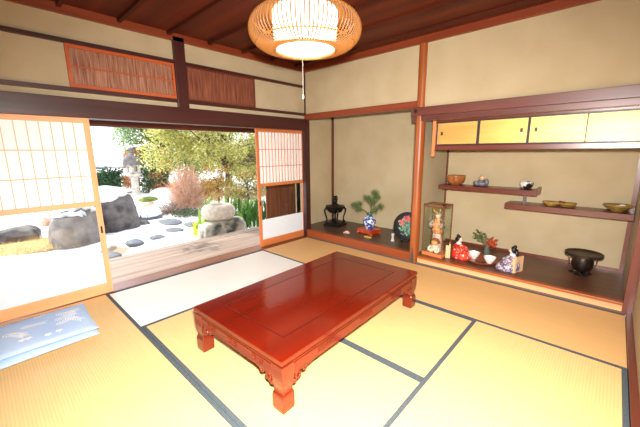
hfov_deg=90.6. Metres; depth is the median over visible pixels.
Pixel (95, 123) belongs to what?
beam
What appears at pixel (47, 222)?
bush
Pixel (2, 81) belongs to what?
trim
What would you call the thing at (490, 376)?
mat
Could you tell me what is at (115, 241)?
ground
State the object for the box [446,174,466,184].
wooden bowl
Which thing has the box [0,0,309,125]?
wall
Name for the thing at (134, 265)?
floor
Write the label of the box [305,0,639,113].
wall
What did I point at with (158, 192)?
snow mound
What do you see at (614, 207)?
oval dish
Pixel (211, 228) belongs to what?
boulder
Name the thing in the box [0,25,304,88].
trim
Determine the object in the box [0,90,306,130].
trim
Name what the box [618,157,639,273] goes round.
post
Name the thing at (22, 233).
boulder
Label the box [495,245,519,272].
doll
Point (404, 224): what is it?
painting
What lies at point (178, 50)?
post
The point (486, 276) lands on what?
trim
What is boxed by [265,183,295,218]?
wall
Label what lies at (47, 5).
trim
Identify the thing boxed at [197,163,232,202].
shrub
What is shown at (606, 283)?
floor
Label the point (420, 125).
post
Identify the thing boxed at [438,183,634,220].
shelves
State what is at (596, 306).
trim
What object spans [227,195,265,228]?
leaf plant
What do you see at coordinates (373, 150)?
wall
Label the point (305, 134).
post
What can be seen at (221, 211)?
basin
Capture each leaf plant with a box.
[185,218,205,236]
[198,195,232,223]
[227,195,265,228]
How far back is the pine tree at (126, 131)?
10.31 m
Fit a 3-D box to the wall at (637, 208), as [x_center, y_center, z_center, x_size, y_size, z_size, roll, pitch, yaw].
[2.972,-0.282,2.844,0.095,2.200,0.890,10,15,42]
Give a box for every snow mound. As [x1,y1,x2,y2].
[136,206,153,211]
[148,187,173,197]
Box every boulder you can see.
[0,224,40,244]
[48,206,104,249]
[93,186,139,232]
[138,210,161,219]
[140,220,149,224]
[198,221,228,238]
[221,216,245,232]
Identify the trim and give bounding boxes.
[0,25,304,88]
[0,79,305,115]
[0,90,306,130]
[4,0,303,72]
[55,0,64,7]
[89,119,294,130]
[117,0,145,22]
[166,0,227,34]
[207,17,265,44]
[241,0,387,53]
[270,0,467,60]
[294,0,544,66]
[304,0,600,72]
[307,236,620,312]
[417,255,622,305]
[417,258,621,310]
[445,238,618,271]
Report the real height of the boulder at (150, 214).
0.282 m
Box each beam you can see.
[89,120,254,132]
[412,84,639,121]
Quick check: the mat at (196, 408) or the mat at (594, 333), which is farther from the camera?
the mat at (594, 333)
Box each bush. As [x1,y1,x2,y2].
[19,211,53,226]
[135,148,173,191]
[160,159,213,208]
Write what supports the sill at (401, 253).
attached to the wall at (373, 150)
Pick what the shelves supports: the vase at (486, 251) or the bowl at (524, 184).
the bowl at (524, 184)
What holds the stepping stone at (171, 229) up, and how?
on the ground at (115, 241)
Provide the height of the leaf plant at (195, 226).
0.420 m
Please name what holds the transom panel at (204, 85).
attached to the wall at (23, 58)
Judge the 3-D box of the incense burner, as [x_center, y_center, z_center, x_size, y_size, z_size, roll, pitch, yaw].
[0.266,-0.058,5.531,0.376,0.529,0.327,7,13,33]
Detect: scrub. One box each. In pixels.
[151,199,185,216]
[167,206,202,217]
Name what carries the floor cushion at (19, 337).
on the floor cushion at (8, 362)
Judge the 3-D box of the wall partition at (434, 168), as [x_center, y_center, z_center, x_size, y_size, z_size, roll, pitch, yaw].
[1.496,-0.538,4.210,0.050,2.200,0.850,10,15,42]
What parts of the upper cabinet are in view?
post, door, door frame, door frame, door, panel, door, door frame, door frame, door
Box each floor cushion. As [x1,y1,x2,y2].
[0,303,98,359]
[0,329,99,369]
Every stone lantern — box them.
[122,147,141,194]
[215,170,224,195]
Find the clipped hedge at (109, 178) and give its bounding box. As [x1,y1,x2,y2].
[95,161,126,187]
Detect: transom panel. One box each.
[63,43,176,98]
[186,66,255,107]
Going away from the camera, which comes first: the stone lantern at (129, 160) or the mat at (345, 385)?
the mat at (345, 385)
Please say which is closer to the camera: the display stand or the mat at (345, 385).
the mat at (345, 385)
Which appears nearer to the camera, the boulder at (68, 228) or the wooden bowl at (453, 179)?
the wooden bowl at (453, 179)
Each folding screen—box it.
[445,242,450,257]
[512,256,523,272]
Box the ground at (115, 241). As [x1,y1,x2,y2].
[0,161,265,274]
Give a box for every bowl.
[326,204,344,212]
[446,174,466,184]
[468,250,479,258]
[484,255,495,263]
[519,181,533,188]
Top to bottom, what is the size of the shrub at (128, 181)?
1.566 m
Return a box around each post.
[171,37,189,107]
[302,73,310,235]
[331,117,333,217]
[409,43,427,262]
[443,150,448,233]
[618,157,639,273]
[621,212,639,314]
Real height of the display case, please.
0.655 m
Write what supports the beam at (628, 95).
attached to the wall at (594, 45)
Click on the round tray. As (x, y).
(480, 260)
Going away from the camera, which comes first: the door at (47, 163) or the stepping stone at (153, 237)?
the door at (47, 163)
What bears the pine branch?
in the flower vase at (369, 221)
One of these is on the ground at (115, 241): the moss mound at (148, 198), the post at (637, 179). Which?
the moss mound at (148, 198)
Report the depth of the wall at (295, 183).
5.47 m
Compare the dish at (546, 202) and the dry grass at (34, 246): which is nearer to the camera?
the dish at (546, 202)
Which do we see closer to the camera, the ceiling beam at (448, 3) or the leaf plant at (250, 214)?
the ceiling beam at (448, 3)
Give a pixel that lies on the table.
(281, 322)
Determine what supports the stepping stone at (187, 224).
on the ground at (115, 241)
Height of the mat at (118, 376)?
0.056 m
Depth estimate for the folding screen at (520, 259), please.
3.40 m
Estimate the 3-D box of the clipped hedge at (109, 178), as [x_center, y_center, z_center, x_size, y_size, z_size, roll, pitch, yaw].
[-7.178,-0.944,9.443,1.080,1.227,2.560,10,15,42]
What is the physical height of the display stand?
0.072 m
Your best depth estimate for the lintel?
4.16 m
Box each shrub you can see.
[118,147,173,191]
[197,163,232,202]
[217,166,264,207]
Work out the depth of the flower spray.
3.98 m
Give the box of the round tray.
[467,254,498,264]
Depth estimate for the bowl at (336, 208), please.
5.43 m
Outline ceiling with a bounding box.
[50,0,555,66]
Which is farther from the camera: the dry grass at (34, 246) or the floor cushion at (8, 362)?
the dry grass at (34, 246)
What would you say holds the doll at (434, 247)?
in the display case
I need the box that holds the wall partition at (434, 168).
[419,121,446,251]
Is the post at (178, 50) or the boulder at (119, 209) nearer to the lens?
the post at (178, 50)
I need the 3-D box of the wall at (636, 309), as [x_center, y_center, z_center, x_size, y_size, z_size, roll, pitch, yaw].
[0.746,0.047,0.363,0.100,2.755,5.920,10,15,42]
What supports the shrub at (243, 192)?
on the ground at (115, 241)
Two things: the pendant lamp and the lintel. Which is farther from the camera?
the lintel
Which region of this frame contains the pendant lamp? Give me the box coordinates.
[248,0,361,98]
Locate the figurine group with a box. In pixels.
[473,176,488,185]
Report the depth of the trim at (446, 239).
3.91 m
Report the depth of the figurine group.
4.05 m
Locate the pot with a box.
[571,257,593,276]
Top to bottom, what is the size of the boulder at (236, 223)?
0.521 m
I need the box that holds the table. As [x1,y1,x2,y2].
[193,251,416,414]
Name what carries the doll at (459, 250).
on the floor at (606, 283)
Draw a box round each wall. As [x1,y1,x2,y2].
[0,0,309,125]
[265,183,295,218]
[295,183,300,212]
[296,110,415,228]
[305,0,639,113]
[443,148,639,268]
[623,186,639,290]
[632,277,639,397]
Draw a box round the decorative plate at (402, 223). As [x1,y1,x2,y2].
[394,212,410,242]
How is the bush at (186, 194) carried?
on the ground at (115, 241)
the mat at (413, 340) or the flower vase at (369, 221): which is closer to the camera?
the mat at (413, 340)
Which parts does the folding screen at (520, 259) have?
panel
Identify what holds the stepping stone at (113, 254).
on the ground at (115, 241)
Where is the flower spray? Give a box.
[472,229,497,247]
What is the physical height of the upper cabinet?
0.410 m
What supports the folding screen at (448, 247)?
on the floor at (606, 283)
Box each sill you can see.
[0,236,306,324]
[307,228,408,259]
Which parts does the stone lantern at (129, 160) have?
post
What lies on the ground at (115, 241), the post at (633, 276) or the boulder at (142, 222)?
the boulder at (142, 222)
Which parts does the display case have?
post, post, frame, post, post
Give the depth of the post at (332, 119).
5.83 m
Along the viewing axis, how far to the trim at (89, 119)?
3.58 m
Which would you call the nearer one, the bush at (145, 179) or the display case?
the display case
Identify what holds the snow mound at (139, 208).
on the ground at (115, 241)
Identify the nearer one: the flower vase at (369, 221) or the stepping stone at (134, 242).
the flower vase at (369, 221)
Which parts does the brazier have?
lid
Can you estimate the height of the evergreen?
2.767 m
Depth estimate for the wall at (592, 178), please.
3.76 m
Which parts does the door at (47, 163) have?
rail, rail, frosted panel, rail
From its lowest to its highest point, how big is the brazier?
0.254 m
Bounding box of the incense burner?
[324,195,346,227]
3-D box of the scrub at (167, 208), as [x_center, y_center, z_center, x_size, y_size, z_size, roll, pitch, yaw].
[-3.904,-0.148,8.254,1.117,0.455,1.164,5,13,28]
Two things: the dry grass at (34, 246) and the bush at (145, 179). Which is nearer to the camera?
the dry grass at (34, 246)
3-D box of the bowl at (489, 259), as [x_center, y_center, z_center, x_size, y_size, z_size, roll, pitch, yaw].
[1.969,0.539,3.674,0.132,0.075,0.132,10,15,42]
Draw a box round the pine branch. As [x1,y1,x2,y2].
[350,187,383,213]
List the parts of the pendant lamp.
lamp shade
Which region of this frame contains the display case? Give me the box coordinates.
[421,202,453,258]
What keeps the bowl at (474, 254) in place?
on the round tray
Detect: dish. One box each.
[542,200,577,207]
[602,203,634,211]
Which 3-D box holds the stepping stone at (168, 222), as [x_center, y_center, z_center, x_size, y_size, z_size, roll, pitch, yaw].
[-3.554,0.231,7.436,0.740,0.162,0.519,10,15,42]
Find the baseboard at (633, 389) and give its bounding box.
[625,312,639,426]
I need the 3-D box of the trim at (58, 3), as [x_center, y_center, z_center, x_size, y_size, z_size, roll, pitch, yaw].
[-0.794,-1.517,1.381,3.912,0.036,0.032,10,15,42]
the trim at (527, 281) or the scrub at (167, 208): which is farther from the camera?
the scrub at (167, 208)
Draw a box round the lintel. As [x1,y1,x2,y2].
[304,100,421,119]
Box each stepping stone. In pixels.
[108,251,121,258]
[125,239,143,246]
[149,234,164,239]
[157,218,182,225]
[165,227,183,231]
[183,222,196,227]
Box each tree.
[109,127,190,159]
[134,129,255,201]
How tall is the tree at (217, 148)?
4.152 m
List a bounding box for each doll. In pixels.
[427,238,439,252]
[428,208,445,251]
[452,234,470,260]
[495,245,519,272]
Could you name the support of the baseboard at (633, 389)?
attached to the wall at (636, 309)
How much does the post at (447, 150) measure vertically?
1.310 m
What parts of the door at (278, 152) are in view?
rail, rail, frosted panel, rail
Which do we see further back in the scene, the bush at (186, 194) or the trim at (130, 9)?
the bush at (186, 194)
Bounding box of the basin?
[201,202,235,221]
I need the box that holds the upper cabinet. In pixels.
[431,106,639,156]
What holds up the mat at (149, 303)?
on the floor
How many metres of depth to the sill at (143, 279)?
3.84 m
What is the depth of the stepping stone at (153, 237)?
6.27 m
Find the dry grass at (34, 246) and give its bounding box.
[0,235,78,257]
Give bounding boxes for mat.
[0,294,198,426]
[109,250,301,327]
[129,386,238,426]
[143,309,421,426]
[263,237,414,268]
[341,296,471,379]
[383,320,629,426]
[401,263,626,369]
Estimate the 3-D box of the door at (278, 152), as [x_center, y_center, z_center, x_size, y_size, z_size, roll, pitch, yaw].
[-0.576,-0.407,4.874,0.033,1.710,0.925,10,15,42]
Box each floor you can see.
[109,226,259,282]
[311,219,623,300]
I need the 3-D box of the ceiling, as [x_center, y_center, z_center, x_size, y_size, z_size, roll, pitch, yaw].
[-0.753,-1.586,1.460,4.450,0.070,5.950,10,15,42]
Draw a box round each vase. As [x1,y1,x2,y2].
[363,212,375,228]
[483,245,489,254]
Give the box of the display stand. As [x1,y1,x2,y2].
[357,226,380,235]
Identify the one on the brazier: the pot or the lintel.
the pot
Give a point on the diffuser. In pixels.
(305, 43)
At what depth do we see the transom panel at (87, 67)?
3.05 m
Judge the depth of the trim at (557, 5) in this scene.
3.23 m
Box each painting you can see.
[398,218,410,235]
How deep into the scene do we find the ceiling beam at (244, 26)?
3.33 m
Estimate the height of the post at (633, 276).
1.800 m
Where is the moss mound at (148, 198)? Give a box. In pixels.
[138,196,157,201]
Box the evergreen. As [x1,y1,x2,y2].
[128,128,255,180]
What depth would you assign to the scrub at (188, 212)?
8.05 m
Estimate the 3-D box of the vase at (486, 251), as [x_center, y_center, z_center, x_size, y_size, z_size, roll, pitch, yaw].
[2.108,0.461,3.999,0.076,0.125,0.076,10,15,42]
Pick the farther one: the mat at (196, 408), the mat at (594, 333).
the mat at (594, 333)
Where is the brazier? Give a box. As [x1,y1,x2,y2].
[565,248,604,277]
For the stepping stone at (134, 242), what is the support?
on the ground at (115, 241)
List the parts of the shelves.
shelf, shelf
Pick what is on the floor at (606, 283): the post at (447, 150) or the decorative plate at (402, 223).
the decorative plate at (402, 223)
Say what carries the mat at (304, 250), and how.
on the floor
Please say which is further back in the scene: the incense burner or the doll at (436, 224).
the incense burner
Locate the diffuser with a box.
[272,0,336,57]
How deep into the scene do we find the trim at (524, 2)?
3.16 m
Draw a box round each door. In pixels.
[0,113,113,322]
[255,128,303,246]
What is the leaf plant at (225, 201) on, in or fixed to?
on the ground at (115, 241)

